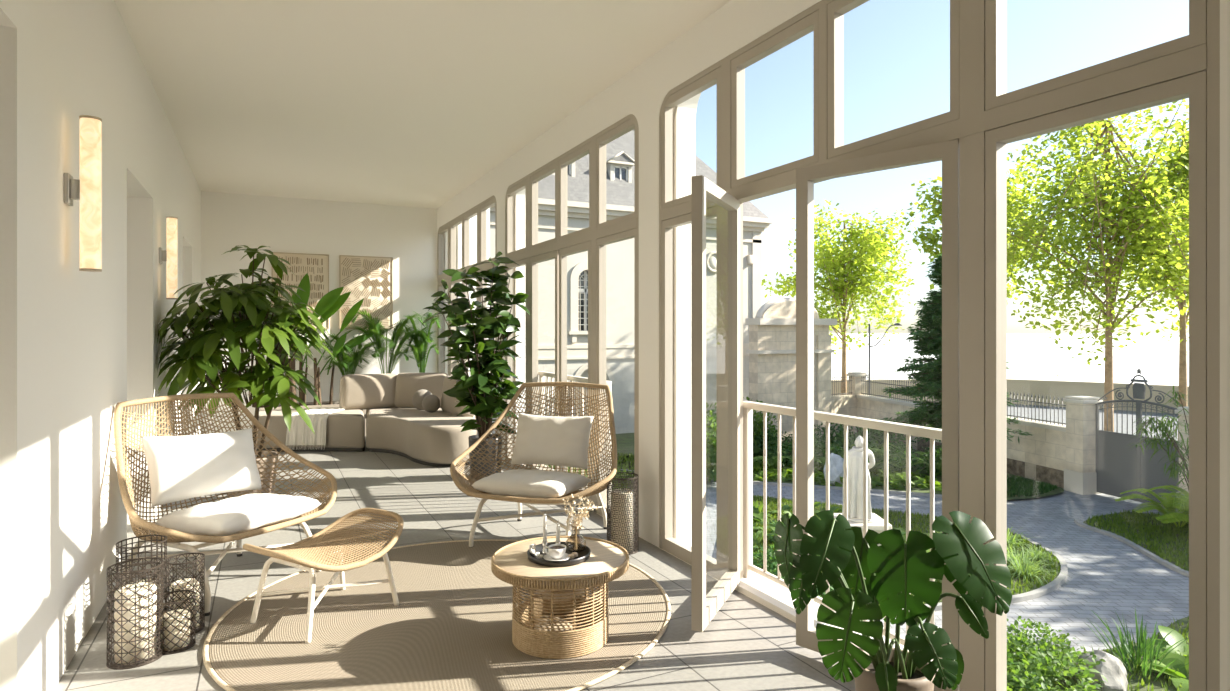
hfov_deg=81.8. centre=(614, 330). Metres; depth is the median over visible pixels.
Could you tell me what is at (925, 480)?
clump
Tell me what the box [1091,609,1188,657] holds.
spiky grass
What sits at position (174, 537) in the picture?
rattan armchair
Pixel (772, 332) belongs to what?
wall
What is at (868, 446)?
shrub
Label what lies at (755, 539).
clump
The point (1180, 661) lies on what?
leaf plant
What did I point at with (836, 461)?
boulder
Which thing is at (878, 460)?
fern
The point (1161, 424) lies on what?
shrub
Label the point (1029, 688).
shrub
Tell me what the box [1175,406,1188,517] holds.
wall pillar
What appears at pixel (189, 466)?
lumbar pillow
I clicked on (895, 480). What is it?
clump
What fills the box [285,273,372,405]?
banana plant
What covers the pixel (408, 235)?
wall
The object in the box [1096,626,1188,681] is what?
spiky grass
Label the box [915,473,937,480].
clump
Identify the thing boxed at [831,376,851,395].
iron fence
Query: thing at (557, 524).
taper candle
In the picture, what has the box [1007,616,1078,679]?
shrub
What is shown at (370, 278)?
wall panel
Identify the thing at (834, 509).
clump
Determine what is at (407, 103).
ceiling
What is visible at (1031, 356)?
ground
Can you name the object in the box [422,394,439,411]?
cushion
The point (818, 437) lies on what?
shrub
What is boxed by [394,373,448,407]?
cushion
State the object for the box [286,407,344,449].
throw blanket
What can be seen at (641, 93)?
wall
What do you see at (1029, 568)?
grass tuft
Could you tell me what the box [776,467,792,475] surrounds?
clump
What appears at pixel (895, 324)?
street lamp
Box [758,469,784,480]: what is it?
clump
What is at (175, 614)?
pillar candle
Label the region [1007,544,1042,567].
grass tuft
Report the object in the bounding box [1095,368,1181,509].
gate
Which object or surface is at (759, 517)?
clump
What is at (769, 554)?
shrub
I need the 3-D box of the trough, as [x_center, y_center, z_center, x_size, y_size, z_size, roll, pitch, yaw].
[-3.440,1.140,9.297,2.150,0.420,0.480,0,0,-26]
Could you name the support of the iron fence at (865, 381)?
on the wall at (1041, 456)
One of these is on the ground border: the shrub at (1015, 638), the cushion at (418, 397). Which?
the shrub at (1015, 638)
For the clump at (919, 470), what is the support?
on the bed at (625, 441)
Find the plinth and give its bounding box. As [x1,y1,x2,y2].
[834,513,891,545]
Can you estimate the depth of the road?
31.31 m
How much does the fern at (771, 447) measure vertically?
0.619 m
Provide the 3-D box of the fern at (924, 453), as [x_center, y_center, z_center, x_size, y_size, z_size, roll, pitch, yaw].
[8.217,3.429,18.041,1.457,0.582,1.503,0,0,-15]
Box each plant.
[156,245,336,497]
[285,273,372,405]
[422,251,529,478]
[774,510,1011,690]
[1132,653,1188,690]
[1137,625,1188,657]
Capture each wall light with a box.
[64,115,101,271]
[159,217,177,298]
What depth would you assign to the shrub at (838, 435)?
21.22 m
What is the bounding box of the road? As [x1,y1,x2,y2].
[1008,404,1177,440]
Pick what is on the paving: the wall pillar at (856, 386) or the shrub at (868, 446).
the wall pillar at (856, 386)
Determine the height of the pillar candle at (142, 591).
0.297 m
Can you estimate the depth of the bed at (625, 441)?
18.63 m
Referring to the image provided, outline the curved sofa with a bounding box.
[252,373,477,466]
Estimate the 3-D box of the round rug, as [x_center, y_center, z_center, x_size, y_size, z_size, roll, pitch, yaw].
[-0.794,1.341,3.488,2.131,0.016,2.131,0,0,-31]
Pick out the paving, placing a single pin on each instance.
(1106, 575)
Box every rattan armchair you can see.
[113,393,336,615]
[450,382,616,546]
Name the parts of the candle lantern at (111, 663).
plate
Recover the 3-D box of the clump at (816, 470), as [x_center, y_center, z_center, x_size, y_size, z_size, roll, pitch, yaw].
[5.271,3.764,18.270,1.040,0.475,0.837,0,0,36]
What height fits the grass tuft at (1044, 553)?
0.529 m
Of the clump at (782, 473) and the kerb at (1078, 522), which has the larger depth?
the clump at (782, 473)
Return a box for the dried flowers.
[561,494,597,549]
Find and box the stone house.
[490,129,773,433]
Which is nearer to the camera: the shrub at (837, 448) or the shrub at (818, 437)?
the shrub at (837, 448)
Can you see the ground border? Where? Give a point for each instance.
(1157, 685)
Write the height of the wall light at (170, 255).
0.617 m
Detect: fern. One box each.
[753,437,785,456]
[753,450,792,468]
[786,440,825,452]
[814,449,843,467]
[837,443,898,453]
[839,449,911,472]
[905,451,941,475]
[1115,488,1188,526]
[1141,485,1188,522]
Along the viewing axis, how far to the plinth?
11.15 m
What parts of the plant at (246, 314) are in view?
pot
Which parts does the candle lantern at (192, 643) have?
plate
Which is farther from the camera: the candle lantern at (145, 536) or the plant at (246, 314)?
the plant at (246, 314)
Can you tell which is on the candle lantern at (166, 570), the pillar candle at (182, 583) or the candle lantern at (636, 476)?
the pillar candle at (182, 583)
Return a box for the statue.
[842,435,877,522]
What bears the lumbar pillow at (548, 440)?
on the seat cushion at (533, 483)
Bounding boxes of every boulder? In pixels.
[823,453,843,484]
[1074,650,1127,690]
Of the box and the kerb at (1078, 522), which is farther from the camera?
the kerb at (1078, 522)
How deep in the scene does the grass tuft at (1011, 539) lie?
12.07 m
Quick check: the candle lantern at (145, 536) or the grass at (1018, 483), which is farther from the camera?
the grass at (1018, 483)
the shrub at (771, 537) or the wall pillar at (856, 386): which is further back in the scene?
the wall pillar at (856, 386)
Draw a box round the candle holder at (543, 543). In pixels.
[541,541,548,553]
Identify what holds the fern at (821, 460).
on the bed at (625, 441)
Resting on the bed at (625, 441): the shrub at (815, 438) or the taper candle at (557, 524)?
the shrub at (815, 438)
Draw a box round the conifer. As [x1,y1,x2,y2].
[878,253,1031,442]
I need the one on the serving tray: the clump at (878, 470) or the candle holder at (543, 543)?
the candle holder at (543, 543)
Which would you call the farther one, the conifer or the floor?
the conifer
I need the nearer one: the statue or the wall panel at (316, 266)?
the wall panel at (316, 266)
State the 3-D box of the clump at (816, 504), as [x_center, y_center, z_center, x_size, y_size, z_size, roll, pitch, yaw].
[3.970,3.708,14.812,0.875,0.396,0.658,0,0,45]
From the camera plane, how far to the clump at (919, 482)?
16.95 m
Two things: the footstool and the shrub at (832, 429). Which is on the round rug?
the footstool
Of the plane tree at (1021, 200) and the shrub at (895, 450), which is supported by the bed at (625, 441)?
the shrub at (895, 450)
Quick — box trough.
[260,401,365,435]
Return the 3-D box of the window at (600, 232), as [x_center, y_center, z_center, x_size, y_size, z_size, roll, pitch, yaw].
[-0.389,-0.040,6.007,0.213,2.840,2.898,0,0,-26]
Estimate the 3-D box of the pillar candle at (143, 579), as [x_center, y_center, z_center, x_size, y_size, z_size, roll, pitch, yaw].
[-2.142,1.236,3.214,0.144,0.212,0.144,0,0,-26]
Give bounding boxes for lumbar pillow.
[141,428,261,507]
[510,413,593,469]
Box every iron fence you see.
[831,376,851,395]
[861,376,1065,425]
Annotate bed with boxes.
[616,432,1063,499]
[753,497,1060,604]
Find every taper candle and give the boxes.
[543,514,546,541]
[556,522,559,540]
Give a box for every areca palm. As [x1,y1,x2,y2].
[307,334,385,375]
[344,309,428,373]
[402,311,440,372]
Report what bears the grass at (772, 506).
on the flower bed at (898, 519)
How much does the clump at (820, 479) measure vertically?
0.472 m
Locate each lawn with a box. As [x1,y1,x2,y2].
[1083,512,1188,570]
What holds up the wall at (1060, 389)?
on the road
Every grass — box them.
[538,452,633,489]
[753,495,1060,608]
[1007,475,1056,496]
[1011,616,1188,690]
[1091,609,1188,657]
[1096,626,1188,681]
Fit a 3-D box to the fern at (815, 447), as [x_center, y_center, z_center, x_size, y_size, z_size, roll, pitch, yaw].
[5.725,3.463,20.802,1.402,0.514,1.447,0,0,21]
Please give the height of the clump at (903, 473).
0.479 m
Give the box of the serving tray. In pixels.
[527,542,590,566]
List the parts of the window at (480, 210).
sash, sash, sash, frame, frame, sash, sash, sash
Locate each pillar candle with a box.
[114,582,156,664]
[127,579,160,609]
[159,609,189,650]
[170,578,199,630]
[611,488,633,551]
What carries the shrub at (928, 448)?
on the bed at (625, 441)
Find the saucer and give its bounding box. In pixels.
[544,553,569,560]
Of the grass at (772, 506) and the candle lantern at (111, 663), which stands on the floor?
the candle lantern at (111, 663)
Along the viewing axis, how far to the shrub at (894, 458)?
18.47 m
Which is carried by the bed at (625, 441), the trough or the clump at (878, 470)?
the clump at (878, 470)
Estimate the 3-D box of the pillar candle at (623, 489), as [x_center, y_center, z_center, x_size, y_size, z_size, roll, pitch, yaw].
[0.047,1.156,4.371,0.145,0.372,0.145,0,0,-26]
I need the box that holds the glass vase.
[565,527,585,552]
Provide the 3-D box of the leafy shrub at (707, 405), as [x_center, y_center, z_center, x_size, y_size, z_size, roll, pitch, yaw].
[2.706,2.974,19.697,2.111,2.001,2.126,0,0,16]
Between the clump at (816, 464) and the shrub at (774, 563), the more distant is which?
the clump at (816, 464)
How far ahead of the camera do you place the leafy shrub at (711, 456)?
17.37 m
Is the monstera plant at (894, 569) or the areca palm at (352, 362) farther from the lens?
the areca palm at (352, 362)
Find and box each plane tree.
[761,199,916,394]
[900,169,1039,300]
[932,148,1069,304]
[1007,88,1188,431]
[1081,110,1188,440]
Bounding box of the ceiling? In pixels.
[114,0,730,208]
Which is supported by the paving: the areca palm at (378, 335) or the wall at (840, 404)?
the wall at (840, 404)
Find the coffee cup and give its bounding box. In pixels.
[544,544,565,558]
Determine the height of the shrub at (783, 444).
0.817 m
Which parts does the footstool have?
leg, rail, leg, leg, leg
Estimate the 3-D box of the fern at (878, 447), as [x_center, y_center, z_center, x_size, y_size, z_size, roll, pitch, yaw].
[6.960,3.410,19.814,1.751,0.621,1.698,0,0,40]
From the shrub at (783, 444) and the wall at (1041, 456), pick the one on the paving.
the wall at (1041, 456)
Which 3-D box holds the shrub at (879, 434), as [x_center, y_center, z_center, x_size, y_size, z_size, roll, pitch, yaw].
[8.267,3.337,21.038,1.379,1.159,1.306,0,0,-3]
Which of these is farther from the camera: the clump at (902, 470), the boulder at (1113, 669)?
the clump at (902, 470)
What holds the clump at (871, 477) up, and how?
on the bed at (625, 441)
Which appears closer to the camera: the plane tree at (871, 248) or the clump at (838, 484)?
the clump at (838, 484)
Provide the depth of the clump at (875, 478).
17.24 m
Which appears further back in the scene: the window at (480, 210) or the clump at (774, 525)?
the clump at (774, 525)
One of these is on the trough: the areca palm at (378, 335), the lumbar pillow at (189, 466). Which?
the areca palm at (378, 335)
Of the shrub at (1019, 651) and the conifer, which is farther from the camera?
the conifer
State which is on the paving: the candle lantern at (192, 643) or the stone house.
the stone house
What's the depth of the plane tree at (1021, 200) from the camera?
28.11 m
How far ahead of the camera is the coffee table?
2.95 m
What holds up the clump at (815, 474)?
on the bed at (625, 441)
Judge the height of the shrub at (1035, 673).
0.737 m
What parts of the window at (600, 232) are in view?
sash, sash, post, sash, frame, balcony rail, rail, sash, frame, post, sash, sash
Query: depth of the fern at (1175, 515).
12.70 m
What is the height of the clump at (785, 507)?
0.383 m
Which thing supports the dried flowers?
in the glass vase
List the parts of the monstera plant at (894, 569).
pot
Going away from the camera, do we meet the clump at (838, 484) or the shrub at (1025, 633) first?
the shrub at (1025, 633)
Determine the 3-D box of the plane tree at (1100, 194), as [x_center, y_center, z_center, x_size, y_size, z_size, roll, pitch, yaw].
[15.999,-2.389,23.028,8.763,12.278,9.130,0,0,-36]
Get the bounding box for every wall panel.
[272,252,328,328]
[339,255,392,328]
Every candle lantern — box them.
[106,557,163,669]
[116,535,166,608]
[157,590,195,654]
[164,553,204,634]
[607,472,638,554]
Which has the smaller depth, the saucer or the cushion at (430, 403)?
the saucer
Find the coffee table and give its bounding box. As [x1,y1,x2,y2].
[491,536,628,658]
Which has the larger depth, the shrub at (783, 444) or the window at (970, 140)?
the shrub at (783, 444)
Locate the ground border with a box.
[1008,617,1188,690]
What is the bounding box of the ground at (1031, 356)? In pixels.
[829,333,1188,385]
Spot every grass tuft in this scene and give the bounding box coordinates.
[1007,527,1039,552]
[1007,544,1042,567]
[1007,547,1061,585]
[1015,540,1062,563]
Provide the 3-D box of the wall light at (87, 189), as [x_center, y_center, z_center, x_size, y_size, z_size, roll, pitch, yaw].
[-2.136,-0.550,2.857,0.119,0.617,0.087,0,0,-26]
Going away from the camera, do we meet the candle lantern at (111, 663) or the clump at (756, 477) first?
the candle lantern at (111, 663)
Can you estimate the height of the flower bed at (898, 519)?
0.001 m
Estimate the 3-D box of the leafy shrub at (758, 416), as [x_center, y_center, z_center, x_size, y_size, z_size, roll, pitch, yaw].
[3.910,2.975,21.406,2.110,2.029,2.133,0,0,26]
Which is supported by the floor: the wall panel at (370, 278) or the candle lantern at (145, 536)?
the candle lantern at (145, 536)
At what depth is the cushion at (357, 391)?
8.61 m
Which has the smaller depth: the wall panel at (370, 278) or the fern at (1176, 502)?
the wall panel at (370, 278)
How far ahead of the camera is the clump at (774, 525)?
13.00 m
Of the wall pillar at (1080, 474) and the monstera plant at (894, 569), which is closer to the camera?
the monstera plant at (894, 569)
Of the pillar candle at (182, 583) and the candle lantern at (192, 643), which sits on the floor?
the candle lantern at (192, 643)
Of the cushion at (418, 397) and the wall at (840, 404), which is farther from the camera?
the wall at (840, 404)
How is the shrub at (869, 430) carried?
on the bed at (625, 441)
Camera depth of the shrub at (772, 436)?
20.73 m
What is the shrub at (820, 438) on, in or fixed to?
on the bed at (625, 441)
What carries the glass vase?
on the serving tray
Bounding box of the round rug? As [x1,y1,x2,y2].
[202,539,670,690]
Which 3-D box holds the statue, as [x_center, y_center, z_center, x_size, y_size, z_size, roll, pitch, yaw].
[3.965,2.368,11.498,0.556,1.345,0.556,0,0,6]
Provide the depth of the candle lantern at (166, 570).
3.19 m
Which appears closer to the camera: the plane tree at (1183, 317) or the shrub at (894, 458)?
the shrub at (894, 458)
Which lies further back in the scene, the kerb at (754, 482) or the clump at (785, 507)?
the kerb at (754, 482)
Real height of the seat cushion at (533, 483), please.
0.153 m
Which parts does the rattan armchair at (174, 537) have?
leg, rail, leg, leg, leg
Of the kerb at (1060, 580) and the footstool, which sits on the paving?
the kerb at (1060, 580)
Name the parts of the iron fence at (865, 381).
rail, rail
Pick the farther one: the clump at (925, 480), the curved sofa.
the clump at (925, 480)
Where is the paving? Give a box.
[706,480,1188,652]
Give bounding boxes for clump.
[753,461,775,471]
[753,471,777,480]
[753,500,773,519]
[753,513,777,525]
[753,522,782,535]
[753,532,769,551]
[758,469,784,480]
[767,504,792,516]
[775,472,792,480]
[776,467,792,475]
[792,502,820,510]
[814,463,822,471]
[814,468,823,475]
[814,473,824,481]
[814,477,831,485]
[814,506,840,516]
[821,476,842,486]
[870,476,881,487]
[871,476,890,485]
[875,467,901,477]
[879,473,895,480]
[880,473,905,483]
[880,480,905,489]
[881,468,905,472]
[896,472,916,480]
[903,468,926,476]
[903,478,928,488]
[913,476,940,483]
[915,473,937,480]
[921,480,941,492]
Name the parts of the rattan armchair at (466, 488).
leg, leg, leg, leg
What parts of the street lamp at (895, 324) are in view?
post, curved arm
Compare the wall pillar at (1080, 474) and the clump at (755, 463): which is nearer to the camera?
the wall pillar at (1080, 474)
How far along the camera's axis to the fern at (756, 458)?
18.59 m
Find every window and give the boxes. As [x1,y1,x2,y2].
[437,195,496,433]
[505,114,638,533]
[659,0,1219,690]
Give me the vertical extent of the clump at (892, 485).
0.434 m
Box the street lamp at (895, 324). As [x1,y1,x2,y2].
[868,323,901,393]
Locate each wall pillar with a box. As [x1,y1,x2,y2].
[847,372,867,432]
[1063,396,1102,494]
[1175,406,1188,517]
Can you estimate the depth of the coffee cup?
3.02 m
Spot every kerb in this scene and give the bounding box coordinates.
[620,469,941,497]
[753,494,1067,610]
[1074,519,1188,576]
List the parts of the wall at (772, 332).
blank panel, pediment moulding, string moulding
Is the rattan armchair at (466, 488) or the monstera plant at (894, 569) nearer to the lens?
the monstera plant at (894, 569)
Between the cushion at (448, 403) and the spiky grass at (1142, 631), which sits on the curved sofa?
the cushion at (448, 403)
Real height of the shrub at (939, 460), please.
0.863 m
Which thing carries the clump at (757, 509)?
on the flower bed at (898, 519)
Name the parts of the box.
lid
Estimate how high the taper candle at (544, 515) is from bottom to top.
0.137 m
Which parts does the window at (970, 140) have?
sash, sash, frame, post, sash, balcony rail, rail, rail, frame, sash, sash, sash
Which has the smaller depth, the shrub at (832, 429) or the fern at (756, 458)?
the fern at (756, 458)
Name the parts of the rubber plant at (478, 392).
pot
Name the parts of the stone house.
pane, sill, pane, dormer trim, cornice, oculus pane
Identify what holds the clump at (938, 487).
on the bed at (625, 441)
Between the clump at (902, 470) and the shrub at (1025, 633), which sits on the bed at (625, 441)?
the clump at (902, 470)
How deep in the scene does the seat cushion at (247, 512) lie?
3.59 m
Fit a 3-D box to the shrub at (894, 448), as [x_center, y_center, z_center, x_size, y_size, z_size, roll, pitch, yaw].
[8.036,3.487,20.459,1.032,0.706,0.978,0,0,14]
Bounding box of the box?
[529,544,539,556]
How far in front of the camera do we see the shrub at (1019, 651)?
7.16 m
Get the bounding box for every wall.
[0,0,200,690]
[201,191,436,433]
[437,0,1229,690]
[745,298,836,441]
[831,379,1188,413]
[831,394,854,435]
[856,395,1065,488]
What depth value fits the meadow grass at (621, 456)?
19.14 m
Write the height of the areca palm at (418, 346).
1.278 m
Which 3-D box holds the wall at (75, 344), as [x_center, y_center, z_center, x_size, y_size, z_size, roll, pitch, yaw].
[-2.777,-0.195,3.593,0.380,3.090,11.500,0,0,-26]
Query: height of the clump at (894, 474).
0.485 m
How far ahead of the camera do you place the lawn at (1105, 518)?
12.97 m
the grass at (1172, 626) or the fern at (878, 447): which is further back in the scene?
the fern at (878, 447)
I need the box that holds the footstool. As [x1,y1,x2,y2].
[242,508,403,643]
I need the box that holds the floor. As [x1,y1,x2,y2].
[54,436,855,690]
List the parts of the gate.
gate panel, gate frame, arched rail, gate frame, gate panel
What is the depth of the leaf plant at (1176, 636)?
8.20 m
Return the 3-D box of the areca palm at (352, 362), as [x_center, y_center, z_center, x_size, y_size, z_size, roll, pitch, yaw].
[-3.479,0.503,9.209,1.018,0.975,0.696,0,0,-26]
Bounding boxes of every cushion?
[155,493,320,535]
[339,373,396,409]
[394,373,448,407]
[412,389,431,409]
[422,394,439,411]
[441,376,474,416]
[471,469,590,497]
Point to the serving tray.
(584, 555)
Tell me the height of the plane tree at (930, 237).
11.527 m
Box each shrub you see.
[706,402,716,452]
[706,410,716,484]
[714,397,783,451]
[753,427,783,456]
[753,544,784,575]
[759,440,792,465]
[761,521,792,542]
[770,562,833,597]
[773,431,792,450]
[787,438,824,458]
[791,435,825,453]
[814,422,843,446]
[814,430,825,445]
[815,437,868,461]
[830,424,873,446]
[842,437,876,447]
[848,426,892,447]
[867,441,888,463]
[869,429,919,455]
[878,450,911,471]
[880,444,916,468]
[883,442,911,461]
[915,450,941,475]
[922,444,941,462]
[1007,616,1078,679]
[1007,619,1105,690]
[1007,638,1107,690]
[1007,639,1059,690]
[1007,662,1056,690]
[1124,385,1188,492]
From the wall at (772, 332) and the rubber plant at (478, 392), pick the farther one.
the wall at (772, 332)
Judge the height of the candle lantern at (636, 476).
0.464 m
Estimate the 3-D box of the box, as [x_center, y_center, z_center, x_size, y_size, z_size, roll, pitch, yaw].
[-0.350,0.955,3.089,0.034,0.046,0.034,0,0,-43]
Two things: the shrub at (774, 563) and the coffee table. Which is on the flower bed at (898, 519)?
the shrub at (774, 563)
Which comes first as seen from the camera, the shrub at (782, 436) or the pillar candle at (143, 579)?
the pillar candle at (143, 579)

